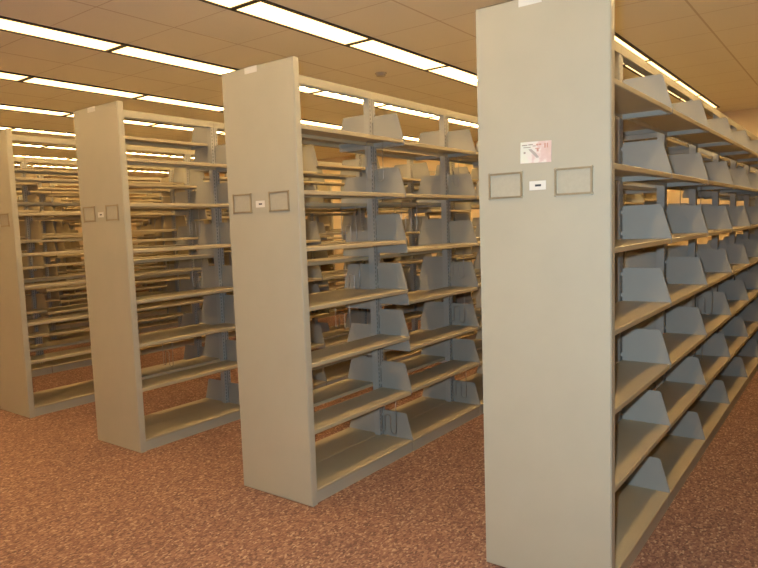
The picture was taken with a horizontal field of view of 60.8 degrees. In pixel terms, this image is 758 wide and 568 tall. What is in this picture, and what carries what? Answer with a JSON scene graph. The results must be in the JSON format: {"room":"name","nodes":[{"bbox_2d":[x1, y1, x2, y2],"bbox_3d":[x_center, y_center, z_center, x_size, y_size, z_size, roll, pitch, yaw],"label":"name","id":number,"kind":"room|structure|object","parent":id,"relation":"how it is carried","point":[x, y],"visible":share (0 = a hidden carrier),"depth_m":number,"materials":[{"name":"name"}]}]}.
{"room":"library","nodes":[
{"label":"library","id":0,"kind":"room"},
{"bbox_2d":[17,186,85,277],"bbox_3d":[-12.688,-0.785,13.047,0.120,2.950,16.100,2,6,37],"label":"wall","id":1,"kind":"structure","parent":0,"point":[79,229],"depth_m":18.38,"materials":[{"name":"paint"}]},
{"bbox_2d":[0,285,757,567],"bbox_3d":[-4.405,1.012,7.067,20.400,0.100,16.100,2,6,37],"label":"floor","id":2,"kind":"structure","parent":0,"point":[70,497],"depth_m":3.40,"materials":[{"name":"carpet"}]},
{"bbox_2d":[17,199,147,297],"bbox_3d":[-8.213,-0.660,13.664,0.528,2.286,7.396,2,6,37],"label":"bookshelf","id":3,"kind":"object","parent":2,"relation":"on","point":[138,225],"visible":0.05,"depth_m":15.15,"materials":[{"name":"metal"}]},
{"bbox_2d":[17,195,151,304],"bbox_3d":[-6.985,-0.618,12.752,0.528,2.286,7.396,2,6,37],"label":"bookshelf","id":4,"kind":"object","parent":2,"relation":"on","point":[23,245],"visible":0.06,"depth_m":13.43,"materials":[{"name":"metal"}]},
{"bbox_2d":[16,190,227,314],"bbox_3d":[-5.758,-0.577,11.839,0.528,2.286,7.396,2,6,37],"label":"bookshelf","id":5,"kind":"object","parent":2,"relation":"on","point":[67,244],"visible":0.06,"depth_m":11.88,"materials":[{"name":"metal"}]},
{"bbox_2d":[25,183,228,330],"bbox_3d":[-4.530,-0.535,10.927,0.528,2.286,7.396,2,6,37],"label":"bookshelf","id":6,"kind":"object","parent":2,"relation":"on","point":[58,227],"visible":0.09,"depth_m":10.32,"materials":[{"name":"metal"}]},
{"bbox_2d":[16,174,335,345],"bbox_3d":[-3.303,-0.494,10.014,0.528,2.286,7.396,2,6,37],"label":"bookshelf","id":7,"kind":"object","parent":2,"relation":"on","point":[47,227],"visible":0.16,"depth_m":8.85,"materials":[{"name":"metal"}]},
{"bbox_2d":[13,157,392,376],"bbox_3d":[-2.078,-0.452,9.099,0.528,2.286,7.404,2,6,37],"label":"bookshelf","id":8,"kind":"object","parent":2,"relation":"on","point":[36,305],"visible":0.13,"depth_m":7.17,"materials":[{"name":"metal"}]},
{"bbox_2d":[0,129,471,417],"bbox_3d":[-0.850,-0.410,8.187,0.528,2.286,7.404,2,6,37],"label":"bookshelf","id":9,"kind":"object","parent":2,"relation":"on","point":[17,396],"visible":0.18,"depth_m":5.49,"materials":[{"name":"metal"}]},
{"bbox_2d":[73,101,480,452],"bbox_3d":[0.377,-0.369,7.274,0.528,2.286,7.404,2,6,37],"label":"bookshelf","id":10,"kind":"object","parent":2,"relation":"on","point":[120,383],"visible":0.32,"depth_m":4.65,"materials":[{"name":"metal"}]},
{"bbox_2d":[162,343,173,366],"bbox_3d":[-1.555,0.489,4.883,0.122,0.251,0.102,2,6,37],"label":"support","id":11,"kind":"object","parent":10,"relation":"on","point":[162,343],"visible":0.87,"depth_m":4.86,"materials":[{"name":"grey"}]},
{"bbox_2d":[188,208,199,236],"bbox_3d":[-1.403,-0.496,5.043,0.122,0.251,0.102,2,6,37],"label":"support","id":12,"kind":"object","parent":10,"relation":"attached to","point":[188,208],"visible":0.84,"depth_m":5.00,"materials":[{"name":"grey metal"}]},
{"bbox_2d":[191,259,202,286],"bbox_3d":[-1.389,-0.098,5.079,0.122,0.251,0.102,2,6,37],"label":"support","id":13,"kind":"object","parent":10,"relation":"attached to","point":[191,259],"visible":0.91,"depth_m":5.04,"materials":[{"name":"grey metal"}]},
{"bbox_2d":[222,56,656,506],"bbox_3d":[1.605,-0.327,6.362,0.528,2.286,7.404,2,6,37],"label":"bookshelf","id":14,"kind":"object","parent":2,"relation":"on","point":[265,135],"visible":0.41,"depth_m":3.80,"materials":[{"name":"metal"}]},
{"bbox_2d":[335,304,349,330],"bbox_3d":[-0.206,0.169,4.201,0.122,0.251,0.102,2,6,37],"label":"support","id":15,"kind":"object","parent":14,"relation":"attached to","point":[349,304],"visible":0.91,"depth_m":4.16,"materials":[{"name":"grey metal"}]},
{"bbox_2d":[341,207,356,242],"bbox_3d":[-0.163,-0.385,4.142,0.122,0.251,0.102,2,6,37],"label":"support","id":16,"kind":"object","parent":14,"relation":"attached to","point":[355,207],"visible":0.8,"depth_m":4.12,"materials":[{"name":"grey metal"}]},
{"bbox_2d":[344,262,359,288],"bbox_3d":[-0.142,-0.072,4.175,0.122,0.201,0.102,2,6,37],"label":"support","id":17,"kind":"object","parent":14,"relation":"on","point":[344,262],"visible":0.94,"depth_m":4.13,"materials":[{"name":"grey metal"}]},
{"bbox_2d":[366,141,383,181],"bbox_3d":[0.005,-0.752,3.973,0.122,0.251,0.102,2,6,37],"label":"support","id":18,"kind":"object","parent":14,"relation":"attached to","point":[367,141],"visible":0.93,"depth_m":3.95,"materials":[{"name":"grey metal"}]},
{"bbox_2d":[380,401,396,433],"bbox_3d":[0.088,0.810,4.106,0.122,0.251,0.102,2,6,37],"label":"support","id":19,"kind":"object","parent":14,"relation":"attached to","point":[395,401],"visible":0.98,"depth_m":4.06,"materials":[{"name":"grey metal"}]},
{"bbox_2d":[401,199,416,233],"bbox_3d":[0.225,-0.457,4.250,0.122,0.251,0.102,2,6,37],"label":"support","id":20,"kind":"object","parent":14,"relation":"attached to","point":[416,199],"visible":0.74,"depth_m":4.21,"materials":[{"name":"grey metal"}]},
{"bbox_2d":[443,153,458,186],"bbox_3d":[0.550,-0.829,4.703,0.122,0.251,0.102,2,6,37],"label":"support","id":21,"kind":"object","parent":14,"relation":"attached to","point":[444,153],"visible":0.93,"depth_m":4.66,"materials":[{"name":"grey metal"}]},
{"bbox_2d":[449,250,463,277],"bbox_3d":[0.594,-0.172,4.759,0.122,0.251,0.102,2,6,37],"label":"support","id":22,"kind":"object","parent":14,"relation":"attached to","point":[463,250],"visible":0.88,"depth_m":4.71,"materials":[{"name":"grey metal"}]},
{"bbox_2d":[450,295,464,322],"bbox_3d":[0.605,0.152,4.789,0.122,0.251,0.102,2,6,37],"label":"support","id":23,"kind":"object","parent":14,"relation":"attached to","point":[464,295],"visible":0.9,"depth_m":4.75,"materials":[{"name":"grey metal"}]},
{"bbox_2d":[452,381,466,397],"bbox_3d":[0.624,0.715,4.840,0.122,0.251,0.102,2,6,37],"label":"support","id":24,"kind":"object","parent":14,"relation":"attached to","point":[452,381],"visible":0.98,"depth_m":4.80,"materials":[{"name":"grey metal"}]},
{"bbox_2d":[476,0,757,567],"bbox_3d":[2.832,-0.285,5.449,0.528,2.286,7.404,2,6,37],"label":"bookshelf","id":25,"kind":"object","parent":2,"relation":"on","point":[583,459],"visible":1,"depth_m":2.60,"materials":[{"name":"metal"}]},
{"bbox_2d":[680,185,700,206],"bbox_3d":[1.985,-0.512,4.099,0.122,0.251,0.102,2,6,37],"label":"support","id":26,"kind":"object","parent":25,"relation":"attached to","point":[700,185],"visible":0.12,"depth_m":4.04,"materials":[{"name":"grey metal"}]},
{"bbox_2d":[692,296,711,314],"bbox_3d":[2.200,0.075,4.383,0.122,0.251,0.102,2,6,37],"label":"support","id":27,"kind":"object","parent":25,"relation":"attached to","point":[692,296],"visible":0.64,"depth_m":4.34,"materials":[{"name":"grey metal"}]},
{"bbox_2d":[0,0,757,180],"bbox_3d":[-4.508,-2.024,6.790,20.400,0.100,16.100,2,6,37],"label":"ceiling","id":28,"kind":"structure","parent":0,"point":[711,46],"depth_m":5.61,"materials":[{"name":"tile"}]},
{"bbox_2d":[0,126,15,129],"bbox_3d":[-5.456,-2.087,8.455,0.298,0.012,1.217,2,6,37],"label":"recessed light","id":29,"kind":"object","parent":28,"relation":"in","point":[1,127],"visible":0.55,"depth_m":8.82,"materials":[{"name":"grey plastic"}]},
{"bbox_2d":[0,70,32,81],"bbox_3d":[-3.720,-1.891,5.652,0.298,0.012,1.217,2,6,37],"label":"recessed light","id":30,"kind":"object","parent":28,"relation":"in","point":[4,75],"visible":1,"depth_m":6.03,"materials":[{"name":"grey plastic"}]},
{"bbox_2d":[0,72,25,80],"bbox_3d":[-3.720,-1.893,5.652,0.250,0.005,1.175,2,7,37],"label":"diffuser","id":31,"kind":"object","parent":30,"relation":"attached to","point":[10,76],"depth_m":6.03,"materials":[{"name":"white plastic"}]},
{"bbox_2d":[12,143,48,147],"bbox_3d":[-5.961,-2.243,10.343,0.298,0.012,1.217,2,6,37],"label":"recessed light","id":32,"kind":"object","parent":28,"relation":"in","point":[13,144],"visible":0.71,"depth_m":10.62,"materials":[{"name":"grey plastic"}]},
{"bbox_2d":[12,144,43,146],"bbox_3d":[-5.961,-2.245,10.343,0.250,0.005,1.175,2,7,37],"label":"diffuser","id":33,"kind":"object","parent":32,"relation":"attached to","point":[21,145],"depth_m":10.61,"materials":[{"name":"white plastic"}]},
{"bbox_2d":[0,104,72,116],"bbox_3d":[-4.224,-2.046,7.540,0.298,0.012,1.217,2,6,37],"label":"recessed light","id":34,"kind":"object","parent":28,"relation":"in","point":[2,106],"visible":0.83,"depth_m":7.68,"materials":[{"name":"grey plastic"}]},
{"bbox_2d":[11,127,74,136],"bbox_3d":[-4.729,-2.201,9.428,0.298,0.012,1.217,2,6,37],"label":"recessed light","id":35,"kind":"object","parent":28,"relation":"in","point":[27,130],"visible":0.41,"depth_m":9.29,"materials":[{"name":"grey plastic"}]},
{"bbox_2d":[12,129,74,135],"bbox_3d":[-4.730,-2.204,9.427,0.250,0.005,1.175,2,7,37],"label":"diffuser","id":36,"kind":"object","parent":35,"relation":"attached to","point":[37,131],"depth_m":9.32,"materials":[{"name":"white plastic"}]},
{"bbox_2d":[13,154,72,159],"bbox_3d":[-6.466,-2.398,12.230,0.298,0.012,1.217,2,6,37],"label":"recessed light","id":37,"kind":"object","parent":28,"relation":"in","point":[27,156],"visible":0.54,"depth_m":12.28,"materials":[{"name":"grey plastic"}]},
{"bbox_2d":[28,165,77,168],"bbox_3d":[-6.971,-2.553,14.118,0.298,0.012,1.217,2,6,37],"label":"recessed light","id":38,"kind":"object","parent":28,"relation":"in","point":[48,166],"visible":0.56,"depth_m":13.97,"materials":[{"name":"grey"}]},
{"bbox_2d":[36,166,77,168],"bbox_3d":[-6.971,-2.555,14.118,0.250,0.005,1.175,2,7,37],"label":"diffuser","id":39,"kind":"object","parent":38,"relation":"attached to","point":[36,166],"depth_m":14.10,"materials":[{"name":"white plastic"}]},
{"bbox_2d":[43,146,75,150],"bbox_3d":[-5.234,-2.356,11.315,0.298,0.012,1.217,2,6,37],"label":"recessed light","id":40,"kind":"object","parent":28,"relation":"in","point":[48,147],"visible":0.46,"depth_m":11.04,"materials":[{"name":"grey plastic"}]},
{"bbox_2d":[45,147,75,149],"bbox_3d":[-5.235,-2.359,11.315,0.250,0.005,1.175,2,7,37],"label":"diffuser","id":41,"kind":"object","parent":40,"relation":"attached to","point":[62,148],"depth_m":11.08,"materials":[{"name":"white plastic"}]},
{"bbox_2d":[0,16,125,51],"bbox_3d":[-2.488,-1.849,4.737,0.298,0.012,1.217,2,6,37],"label":"recessed light","id":42,"kind":"object","parent":28,"relation":"in","point":[7,24],"visible":1,"depth_m":4.83,"materials":[{"name":"grey plastic"}]},
{"bbox_2d":[20,76,147,98],"bbox_3d":[-2.993,-2.004,6.625,0.298,0.012,1.217,2,6,37],"label":"recessed light","id":43,"kind":"object","parent":28,"relation":"in","point":[35,80],"visible":1,"depth_m":6.58,"materials":[{"name":"grey plastic"}]},
{"bbox_2d":[63,114,159,126],"bbox_3d":[-3.498,-2.159,8.512,0.298,0.012,1.217,2,6,37],"label":"recessed light","id":44,"kind":"object","parent":28,"relation":"in","point":[126,121],"visible":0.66,"depth_m":8.77,"materials":[{"name":"grey plastic"}]},
{"bbox_2d":[126,151,173,156],"bbox_3d":[-4.508,-2.470,12.287,0.298,0.012,1.217,2,6,37],"label":"recessed light","id":45,"kind":"object","parent":28,"relation":"in","point":[129,153],"visible":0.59,"depth_m":12.38,"materials":[{"name":"grey plastic"}]},
{"bbox_2d":[133,170,167,173],"bbox_3d":[-5.518,-2.780,16.063,0.298,0.012,1.217,2,6,37],"label":"recessed light","id":46,"kind":"object","parent":28,"relation":"in","point":[138,170],"visible":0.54,"depth_m":15.87,"materials":[{"name":"grey"}]},
{"bbox_2d":[134,171,167,172],"bbox_3d":[-5.518,-2.783,16.062,0.250,0.005,1.175,2,7,37],"label":"diffuser","id":47,"kind":"object","parent":46,"relation":"attached to","point":[134,171],"depth_m":15.93,"materials":[{"name":"white plastic"}]},
{"bbox_2d":[107,44,238,75],"bbox_3d":[-1.761,-1.962,5.709,0.298,0.012,1.217,2,6,37],"label":"recessed light","id":48,"kind":"object","parent":28,"relation":"in","point":[132,51],"visible":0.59,"depth_m":5.63,"materials":[{"name":"grey plastic"}]},
{"bbox_2d":[134,94,223,111],"bbox_3d":[-2.267,-2.118,7.597,0.298,0.012,1.217,2,6,37],"label":"recessed light","id":49,"kind":"object","parent":28,"relation":"in","point":[150,98],"visible":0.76,"depth_m":7.53,"materials":[{"name":"grey plastic"}]},
{"bbox_2d":[169,155,193,158],"bbox_3d":[-3.781,-2.583,13.260,0.298,0.012,1.217,2,6,37],"label":"recessed light","id":50,"kind":"object","parent":28,"relation":"in","point":[174,156],"visible":0.4,"depth_m":12.96,"materials":[{"name":"grey plastic"}]},
{"bbox_2d":[148,123,224,133],"bbox_3d":[-2.772,-2.273,9.484,0.298,0.012,1.217,2,6,37],"label":"recessed light","id":51,"kind":"object","parent":28,"relation":"in","point":[161,125],"visible":0.66,"depth_m":9.29,"materials":[{"name":"grey plastic"}]},
{"bbox_2d":[199,0,258,9],"bbox_3d":[-1.256,-1.807,3.822,0.298,0.012,1.217,2,6,37],"label":"recessed light","id":52,"kind":"object","parent":28,"relation":"in","point":[227,4],"visible":1,"depth_m":4.27,"materials":[{"name":"grey plastic"}]},
{"bbox_2d":[207,0,250,7],"bbox_3d":[-1.256,-1.810,3.821,0.250,0.005,1.175,2,7,37],"label":"diffuser","id":53,"kind":"object","parent":52,"relation":"attached to","point":[220,3],"depth_m":4.27,"materials":[{"name":"white plastic"}]},
{"bbox_2d":[231,0,372,45],"bbox_3d":[-0.530,-1.921,4.794,0.298,0.012,1.217,2,6,37],"label":"recessed light","id":54,"kind":"object","parent":28,"relation":"in","point":[264,10],"visible":1,"depth_m":4.73,"materials":[{"name":"grey plastic"}]},
{"bbox_2d":[299,86,321,93],"bbox_3d":[-1.035,-2.076,6.681,0.298,0.012,1.217,2,6,37],"label":"recessed light","id":55,"kind":"object","parent":28,"relation":"in","point":[305,90],"visible":0.24,"depth_m":7.10,"materials":[{"name":"grey plastic"}]},
{"bbox_2d":[301,119,341,129],"bbox_3d":[-0.814,-2.345,9.541,0.298,0.012,1.217,2,6,37],"label":"recessed light","id":56,"kind":"object","parent":28,"relation":"in","point":[304,121],"visible":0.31,"depth_m":9.47,"materials":[{"name":"grey plastic"}]},
{"bbox_2d":[310,91,386,106],"bbox_3d":[-0.308,-2.189,7.654,0.298,0.012,1.217,2,6,37],"label":"recessed light","id":57,"kind":"object","parent":28,"relation":"in","point":[324,94],"visible":0.47,"depth_m":7.56,"materials":[{"name":"grey plastic"}]},
{"bbox_2d":[375,72,386,76],"bbox_3d":[0.019,-2.077,6.422,0.120,0.035,0.120,2,6,37],"label":"smoke detector","id":58,"kind":"object","parent":28,"relation":"attached to","point":[378,74],"visible":1,"depth_m":6.39,"materials":[{"name":"beige plastic"}]},
{"bbox_2d":[346,38,449,70],"bbox_3d":[0.197,-2.034,5.766,0.298,0.012,1.217,2,6,37],"label":"recessed light","id":59,"kind":"object","parent":28,"relation":"in","point":[376,47],"visible":1,"depth_m":5.71,"materials":[{"name":"grey plastic"}]},
{"bbox_2d":[375,105,437,117],"bbox_3d":[0.418,-2.303,8.626,0.298,0.012,1.217,2,6,37],"label":"recessed light","id":60,"kind":"object","parent":28,"relation":"in","point":[388,108],"visible":0.54,"depth_m":8.63,"materials":[{"name":"grey plastic"}]},
{"bbox_2d":[403,135,418,141],"bbox_3d":[0.639,-2.571,11.486,0.298,0.012,1.217,2,6,37],"label":"recessed light","id":61,"kind":"object","parent":28,"relation":"in","point":[409,138],"visible":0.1,"depth_m":11.37,"materials":[{"name":"grey plastic"}]},
{"bbox_2d":[425,65,476,87],"bbox_3d":[0.923,-2.148,6.738,0.298,0.012,1.217,2,6,37],"label":"recessed light","id":62,"kind":"object","parent":28,"relation":"in","point":[451,72],"visible":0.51,"depth_m":6.56,"materials":[{"name":"grey plastic"}]},
{"bbox_2d":[426,116,477,126],"bbox_3d":[1.145,-2.416,9.598,0.298,0.012,1.217,2,6,37],"label":"recessed light","id":63,"kind":"object","parent":28,"relation":"in","point":[451,121],"visible":0.51,"depth_m":9.73,"materials":[{"name":"grey plastic"}]},
{"bbox_2d":[615,32,652,64],"bbox_3d":[2.155,-2.106,5.823,0.298,0.012,1.217,2,6,37],"label":"recessed light","id":64,"kind":"object","parent":28,"relation":"in","point":[618,38],"visible":0.37,"depth_m":5.76,"materials":[{"name":"white plastic"}]},
{"bbox_2d":[623,59,680,80],"bbox_3d":[2.881,-2.220,6.795,0.298,0.012,1.217,2,6,37],"label":"recessed light","id":65,"kind":"object","parent":28,"relation":"in","point":[653,62],"visible":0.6,"depth_m":6.67,"materials":[{"name":"white plastic"}]},
{"bbox_2d":[668,79,702,98],"bbox_3d":[3.608,-2.333,7.768,0.298,0.012,1.217,2,6,37],"label":"recessed light","id":66,"kind":"object","parent":28,"relation":"in","point":[681,82],"visible":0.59,"depth_m":7.79,"materials":[{"name":"white plastic"}]},
{"bbox_2d":[678,95,719,107],"bbox_3d":[4.334,-2.446,8.740,0.298,0.012,1.217,2,6,37],"label":"recessed light","id":67,"kind":"object","parent":28,"relation":"in","point":[703,97],"visible":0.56,"depth_m":8.58,"materials":[{"name":"white plastic"}]},
{"bbox_2d":[129,108,757,291],"bbox_3d":[0.377,-1.261,13.397,20.400,2.950,0.120,2,6,37],"label":"wall","id":68,"kind":"structure","parent":0,"point":[747,118],"depth_m":12.59,"materials":[{"name":"paint"}]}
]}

